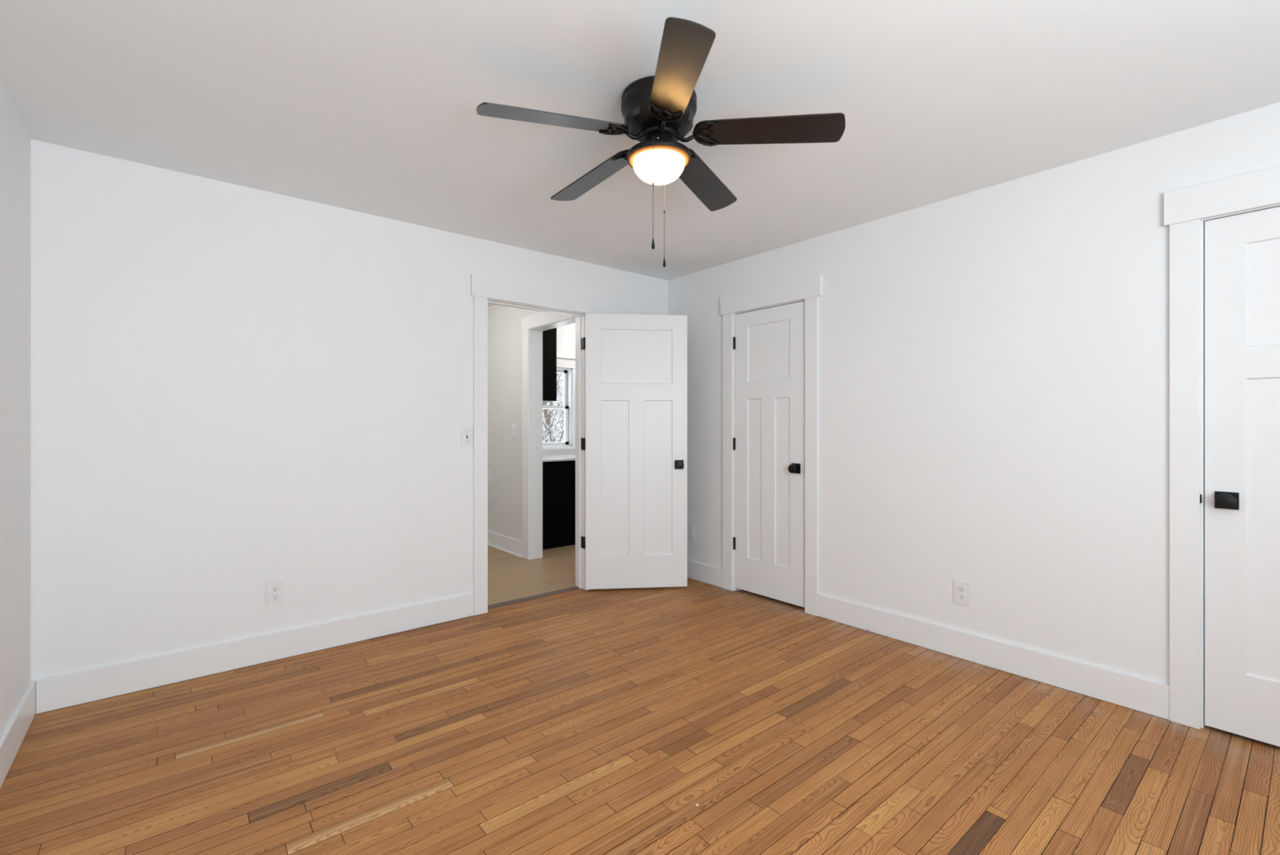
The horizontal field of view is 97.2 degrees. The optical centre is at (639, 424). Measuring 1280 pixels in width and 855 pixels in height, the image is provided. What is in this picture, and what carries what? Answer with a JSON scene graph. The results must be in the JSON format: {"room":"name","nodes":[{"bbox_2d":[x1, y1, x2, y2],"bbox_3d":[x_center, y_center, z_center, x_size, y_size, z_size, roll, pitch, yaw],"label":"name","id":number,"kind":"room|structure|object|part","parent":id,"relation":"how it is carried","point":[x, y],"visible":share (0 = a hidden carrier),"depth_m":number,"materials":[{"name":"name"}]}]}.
{"room":"empty bedroom","nodes":[
{"label":"empty bedroom","id":0,"kind":"room"},
{"bbox_2d":[0,77,31,736],"bbox_3d":[-0.995,0.007,0.402,0.100,2.440,5.100,0,0,-40],"label":"wall","id":1,"kind":"structure","parent":0,"point":[15,140],"depth_m":2.15,"materials":[{"name":"paint"}]},
{"bbox_2d":[0,680,35,788],"bbox_3d":[-0.983,1.155,0.477,0.016,0.140,4.998,0,0,-40],"label":"baseboard","id":2,"kind":"structure","parent":1,"relation":"attached to","point":[15,731],"depth_m":2.11,"materials":[{"name":"paint"}]},
{"bbox_2d":[31,139,667,714],"bbox_3d":[-1.207,0.507,3.615,3.880,3.440,0.115,0,0,-40],"label":"wall","id":3,"kind":"structure","parent":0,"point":[236,389],"depth_m":2.85,"materials":[{"name":"paint"}]},
{"bbox_2d":[35,592,474,713],"bbox_3d":[-1.821,1.155,3.020,1.942,0.140,0.016,0,0,-40],"label":"baseboard","id":4,"kind":"structure","parent":3,"relation":"attached to","point":[54,692],"depth_m":2.83,"materials":[{"name":"paint"}]},
{"bbox_2d":[265,579,284,606],"bbox_3d":[-1.909,0.878,2.952,0.082,0.124,0.008,0,0,-40],"label":"wall outlet","id":5,"kind":"object","parent":3,"relation":"attached to","point":[274,590],"visible":1,"depth_m":2.95,"materials":[{"name":"plastic"}]},
{"bbox_2d":[271,593,278,599],"bbox_3d":[-1.908,0.898,2.950,0.033,0.025,0.003,0,0,-40],"label":"receptacle","id":6,"kind":"object","parent":5,"relation":"attached to","point":[273,596],"depth_m":2.95,"materials":[{"name":"plastic"}]},
{"bbox_2d":[271,586,278,591],"bbox_3d":[-1.908,0.859,2.950,0.033,0.025,0.003,0,0,-40],"label":"receptacle","id":7,"kind":"object","parent":5,"relation":"attached to","point":[273,588],"depth_m":2.95,"materials":[{"name":"plastic"}]},
{"bbox_2d":[461,426,472,445],"bbox_3d":[-1.104,0.072,3.611,0.076,0.120,0.022,0,0,-40],"label":"light switch","id":8,"kind":"object","parent":3,"relation":"attached to","point":[466,432],"visible":1,"depth_m":3.61,"materials":[{"name":"plastic"}]},
{"bbox_2d":[471,273,598,615],"bbox_3d":[-0.740,0.129,3.987,0.990,2.195,0.140,0,0,-40],"label":"door frame","id":9,"kind":"structure","parent":3,"relation":"attached to","point":[483,288],"depth_m":3.73,"materials":[{"name":"paint"}]},
{"bbox_2d":[581,313,687,589],"bbox_3d":[-0.042,0.194,4.200,0.791,2.027,0.148,0,0,-6],"label":"door","id":10,"kind":"structure","parent":3,"relation":"in","point":[634,443],"depth_m":4.19,"materials":[{"name":"paint"}]},
{"bbox_3d":[0.292,0.295,4.212,0.067,0.067,0.009,0,0,-6],"label":"knob","id":11,"kind":"part","parent":10,"relation":"part of","materials":[{"name":"black metal"}]},
{"bbox_2d":[487,304,542,540],"bbox_3d":[-1.126,0.507,5.372,0.120,3.440,2.485,0,0,-40],"label":"wall","id":12,"kind":"structure","parent":0,"point":[504,322],"depth_m":5.52,"materials":[{"name":"paint"}]},
{"bbox_2d":[488,469,491,482],"bbox_3d":[-1.538,0.523,5.768,0.008,0.124,0.082,0,0,-40],"label":"wall outlet","id":13,"kind":"object","parent":12,"relation":"attached to","point":[489,471],"visible":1,"depth_m":5.76,"materials":[{"name":"plastic"}]},
{"bbox_2d":[487,529,521,557],"bbox_3d":[-1.500,1.151,5.705,0.030,0.144,1.294,0,0,-40],"label":"baseboard","id":14,"kind":"structure","parent":12,"relation":"attached to","point":[511,545],"depth_m":5.48,"materials":[{"name":"paint"}]},
{"bbox_2d":[512,423,516,436],"bbox_3d":[-1.198,0.052,5.348,0.022,0.120,0.076,0,0,-40],"label":"light switch","id":15,"kind":"object","parent":12,"relation":"attached to","point":[514,425],"visible":1,"depth_m":5.34,"materials":[{"name":"plastic"}]},
{"bbox_2d":[521,311,575,559],"bbox_3d":[-0.691,0.117,4.837,0.145,2.210,1.095,0,0,-40],"label":"door frame","id":16,"kind":"structure","parent":12,"relation":"attached to","point":[535,334],"depth_m":5.15,"materials":[{"name":"paint"}]},
{"bbox_2d":[487,543,575,604],"bbox_3d":[-0.816,1.296,5.610,5.500,0.144,2.515,0,0,-40],"label":"floor","id":17,"kind":"structure","parent":0,"point":[510,576],"depth_m":4.64,"materials":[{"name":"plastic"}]},
{"bbox_2d":[542,460,575,549],"bbox_3d":[-0.703,0.791,6.130,1.460,0.864,0.616,0,0,-40],"label":"base cabinet","id":18,"kind":"object","parent":17,"relation":"on","point":[558,477],"visible":0.23,"depth_m":5.63,"materials":[{"name":"black wood"}]},
{"bbox_3d":[-0.954,0.789,5.533,0.306,0.856,0.020,0,0,-40],"label":"door","id":19,"kind":"part","parent":18,"relation":"part of","materials":[{"name":"black wood"}]},
{"bbox_2d":[542,453,575,462],"bbox_3d":[-0.692,0.347,6.121,1.495,0.024,0.648,0,0,-40],"label":"countertop","id":20,"kind":"structure","parent":18,"relation":"on","point":[566,456],"depth_m":5.76,"materials":[{"name":"white stone"}]},
{"bbox_3d":[-0.701,0.789,5.744,0.347,0.856,0.020,0,0,-40],"label":"door","id":21,"kind":"part","parent":18,"relation":"part of","materials":[{"name":"black wood"}]},
{"bbox_2d":[556,323,575,446],"bbox_3d":[-0.370,0.007,6.888,2.980,2.440,0.120,0,0,-40],"label":"wall","id":22,"kind":"structure","parent":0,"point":[566,335],"depth_m":6.43,"materials":[{"name":"paint"}]},
{"bbox_2d":[542,327,556,401],"bbox_3d":[-1.173,-0.703,5.935,0.517,0.899,0.279,0,0,-40],"label":"upper cabinet","id":23,"kind":"object","parent":22,"relation":"attached to","point":[549,336],"visible":0.18,"depth_m":5.94,"materials":[{"name":"black wood"}]},
{"bbox_2d":[542,355,575,455],"bbox_3d":[-0.955,-0.216,6.359,0.645,1.100,0.165,0,0,-40],"label":"window","id":24,"kind":"structure","parent":22,"relation":"attached to","point":[566,372],"depth_m":6.46,"materials":[{"name":"plastic"}]},
{"bbox_3d":[-0.997,0.005,6.363,0.435,0.448,0.026,0,0,-40],"label":"sash","id":25,"kind":"part","parent":24,"relation":"part of","materials":[{"name":"plastic"}]},
{"bbox_3d":[-1.014,-0.407,6.385,0.435,0.448,0.026,0,0,-40],"label":"sash","id":26,"kind":"part","parent":24,"relation":"part of","materials":[{"name":"plastic"}]},
{"bbox_2d":[0,577,1279,854],"bbox_3d":[0.746,1.298,1.877,4.665,0.140,5.145,0,0,-40],"label":"floor","id":27,"kind":"structure","parent":0,"point":[581,721],"depth_m":2.10,"materials":[{"name":"brown wood"}]},
{"bbox_2d":[487,586,580,608],"bbox_3d":[-0.753,1.221,4.002,0.760,0.013,0.050,0,0,-40],"label":"threshold","id":28,"kind":"object","parent":27,"relation":"on","point":[574,588],"visible":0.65,"depth_m":3.98,"materials":[{"name":"brown wood"}]},
{"bbox_2d":[0,0,1279,279],"bbox_3d":[0.422,-1.262,1.653,3.880,0.100,5.215,0,0,-40],"label":"ceiling","id":29,"kind":"structure","parent":0,"point":[364,106],"depth_m":2.04,"materials":[{"name":"paint"}]},
{"bbox_2d":[475,17,845,266],"bbox_3d":[0.037,-0.911,2.127,1.296,0.602,1.246,0,0,-40],"label":"ceiling fan","id":30,"kind":"object","parent":29,"relation":"hanging from","point":[658,111],"visible":1,"depth_m":1.99,"materials":[{"name":"brown metal"}]},
{"bbox_3d":[-0.287,-1.044,1.930,0.526,0.068,0.133,0,0,-23],"label":"blade","id":31,"kind":"part","parent":30,"relation":"part of","materials":[{"name":"laminate"}]},
{"bbox_3d":[-0.193,-1.044,2.379,0.140,0.068,0.526,0,0,-40],"label":"blade","id":32,"kind":"part","parent":30,"relation":"part of","materials":[{"name":"laminate"}]},
{"bbox_3d":[-0.019,-1.058,2.189,0.118,0.044,0.171,0,0,-40],"label":"blade arm","id":33,"kind":"part","parent":30,"relation":"part of","materials":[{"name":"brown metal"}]},
{"bbox_3d":[-0.066,-1.058,2.047,0.176,0.044,0.117,0,0,-40],"label":"blade arm","id":34,"kind":"part","parent":30,"relation":"part of","materials":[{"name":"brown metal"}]},
{"bbox_3d":[0.046,-0.629,1.962,0.012,0.038,0.012,0,0,-40],"label":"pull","id":35,"kind":"part","parent":30,"relation":"part of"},
{"bbox_3d":[0.046,-0.742,1.962,0.003,0.195,0.003,0,0,-22],"label":"chain","id":36,"kind":"part","parent":30,"relation":"part of","materials":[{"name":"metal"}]},
{"bbox_3d":[0.053,-0.931,2.002,0.003,0.186,0.085,0,0,11],"label":"pull chain","id":37,"kind":"part","parent":30,"relation":"part of","materials":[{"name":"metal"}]},
{"bbox_3d":[0.070,-0.936,2.090,0.193,0.076,0.193,0,0,-40],"label":"lamp shade","id":38,"kind":"part","parent":30,"relation":"part of","materials":[{"name":"white glass"}]},
{"bbox_3d":[0.096,-0.746,2.217,0.003,0.186,0.003,0,0,-22],"label":"chain","id":39,"kind":"part","parent":30,"relation":"part of","materials":[{"name":"metal"}]},
{"bbox_3d":[0.096,-0.638,2.217,0.012,0.038,0.012,0,0,-40],"label":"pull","id":40,"kind":"part","parent":30,"relation":"part of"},
{"bbox_3d":[0.081,-1.058,1.958,0.118,0.044,0.169,0,0,-7],"label":"blade arm","id":41,"kind":"part","parent":30,"relation":"part of","materials":[{"name":"brown metal"}]},
{"bbox_3d":[0.112,-1.044,1.701,0.133,0.068,0.526,0,0,-5],"label":"blade","id":42,"kind":"part","parent":30,"relation":"part of","materials":[{"name":"laminate"}]},
{"bbox_3d":[0.131,-1.058,2.223,0.178,0.044,0.117,0,0,-40],"label":"blade arm","id":43,"kind":"part","parent":30,"relation":"part of","materials":[{"name":"brown metal"}]},
{"bbox_3d":[0.199,-1.058,2.059,0.169,0.044,0.118,0,0,11],"label":"blade arm","id":44,"kind":"part","parent":30,"relation":"part of","materials":[{"name":"brown metal"}]},
{"bbox_3d":[0.265,-1.044,2.429,0.133,0.068,0.526,0,0,31],"label":"blade","id":45,"kind":"part","parent":30,"relation":"part of","materials":[{"name":"laminate"}]},
{"bbox_3d":[0.453,-1.044,2.009,0.526,0.068,0.133,0,0,13],"label":"blade","id":46,"kind":"part","parent":30,"relation":"part of","materials":[{"name":"laminate"}]},
{"bbox_2d":[667,102,1279,684],"bbox_3d":[1.907,0.507,2.812,0.115,3.440,5.100,0,0,-40],"label":"wall","id":47,"kind":"structure","parent":0,"point":[994,360],"depth_m":2.82,"materials":[{"name":"paint"}]},
{"bbox_2d":[687,524,693,541],"bbox_3d":[0.404,0.870,4.525,0.008,0.124,0.082,0,0,-40],"label":"wall outlet","id":48,"kind":"object","parent":47,"relation":"attached to","point":[690,528],"visible":0.98,"depth_m":4.52,"materials":[{"name":"plastic"}]},
{"bbox_2d":[687,559,722,587],"bbox_3d":[0.433,1.155,4.483,0.016,0.140,0.612,0,0,-40],"label":"baseboard","id":49,"kind":"structure","parent":47,"relation":"attached to","point":[703,572],"depth_m":4.38,"materials":[{"name":"paint"}]},
{"bbox_2d":[733,301,804,607],"bbox_3d":[0.903,0.193,3.959,0.148,2.017,0.603,0,0,-40],"label":"door","id":50,"kind":"structure","parent":47,"relation":"in","point":[769,343],"depth_m":3.93,"materials":[{"name":"paint"}]},
{"bbox_3d":[1.039,0.289,3.761,0.009,0.067,0.067,0,0,-40],"label":"knob","id":51,"kind":"part","parent":50,"relation":"part of","materials":[{"name":"black metal"}]},
{"bbox_2d":[720,273,822,615],"bbox_3d":[0.930,0.132,3.968,0.140,2.189,0.852,0,0,-40],"label":"door frame","id":52,"kind":"structure","parent":47,"relation":"attached to","point":[809,289],"depth_m":3.76,"materials":[{"name":"paint"}]},
{"bbox_2d":[953,579,970,606],"bbox_3d":[1.694,0.884,2.972,0.008,0.124,0.082,0,0,-40],"label":"wall outlet","id":53,"kind":"object","parent":47,"relation":"attached to","point":[962,589],"visible":1,"depth_m":2.97,"materials":[{"name":"plastic"}]},
{"bbox_2d":[958,593,964,599],"bbox_3d":[1.692,0.904,2.970,0.003,0.025,0.033,0,0,-40],"label":"receptacle","id":54,"kind":"object","parent":53,"relation":"attached to","point":[961,596],"depth_m":2.97,"materials":[{"name":"plastic"}]},
{"bbox_2d":[958,586,964,591],"bbox_3d":[1.692,0.865,2.970,0.003,0.025,0.033,0,0,-40],"label":"receptacle","id":55,"kind":"object","parent":53,"relation":"attached to","point":[961,588],"depth_m":2.97,"materials":[{"name":"plastic"}]},
{"bbox_2d":[817,593,1169,719],"bbox_3d":[1.675,1.155,2.988,0.016,0.140,1.660,0,0,-40],"label":"baseboard","id":56,"kind":"structure","parent":47,"relation":"attached to","point":[1140,694],"depth_m":2.78,"materials":[{"name":"paint"}]},
{"bbox_2d":[1164,165,1279,728],"bbox_3d":[2.554,0.130,2.013,0.140,2.193,0.997,0,0,-40],"label":"door frame","id":57,"kind":"structure","parent":47,"relation":"attached to","point":[1184,208],"depth_m":2.30,"materials":[{"name":"paint"}]},
{"bbox_2d":[1200,206,1279,746],"bbox_3d":[2.529,0.195,2.001,0.148,2.030,0.768,0,0,-40],"label":"door","id":58,"kind":"structure","parent":47,"relation":"in","point":[1242,251],"depth_m":2.19,"materials":[{"name":"paint"}]},
{"bbox_3d":[2.314,0.297,2.226,0.009,0.067,0.067,0,0,-40],"label":"knob","id":59,"kind":"part","parent":58,"relation":"part of","materials":[{"name":"black metal"}]},
{"label":"outside","id":60,"kind":"structure","parent":0,"visible":0},
{"bbox_2d":[542,410,561,439],"bbox_3d":[-7.736,0.165,23.725,40.000,3.644,34.000,0,0,-40],"label":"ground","id":61,"kind":"structure","parent":60,"point":[554,411],"depth_m":31.88,"materials":[{"name":"white snow"}]},
{"bbox_2d":[542,373,562,430],"bbox_3d":[-2.543,-0.822,17.066,1.409,4.961,1.592,0,0,34],"label":"bare tree","id":62,"kind":"object","parent":61,"relation":"on","point":[557,373],"visible":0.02,"depth_m":16.96,"materials":[{"name":"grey plant"}]},
{"bbox_2d":[542,376,562,432],"bbox_3d":[-3.284,-2.096,20.137,1.957,6.758,2.583,0,0,-32],"label":"bare tree","id":63,"kind":"object","parent":61,"relation":"on","point":[561,376],"visible":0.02,"depth_m":20.50,"materials":[{"name":"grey plant"}]},
{"bbox_2d":[542,373,564,441],"bbox_3d":[-2.090,-0.546,11.613,1.592,4.961,1.409,0,0,-13],"label":"bare tree","id":64,"kind":"object","parent":61,"relation":"on","point":[548,424],"visible":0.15,"depth_m":11.58,"materials":[{"name":"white plant"}]},
{"bbox_2d":[542,373,564,441],"bbox_3d":[-2.037,-0.711,12.799,1.492,5.287,1.376,0,0,-40],"label":"bare tree","id":65,"kind":"object","parent":61,"relation":"on","point":[559,376],"visible":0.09,"depth_m":12.84,"materials":[{"name":"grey plant"}]},
{"bbox_2d":[542,374,564,441],"bbox_3d":[-1.936,-1.475,14.274,1.957,6.758,2.583,0,0,-20],"label":"bare tree","id":66,"kind":"object","parent":61,"relation":"on","point":[559,404],"visible":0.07,"depth_m":14.63,"materials":[{"name":"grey plant"}]}
]}

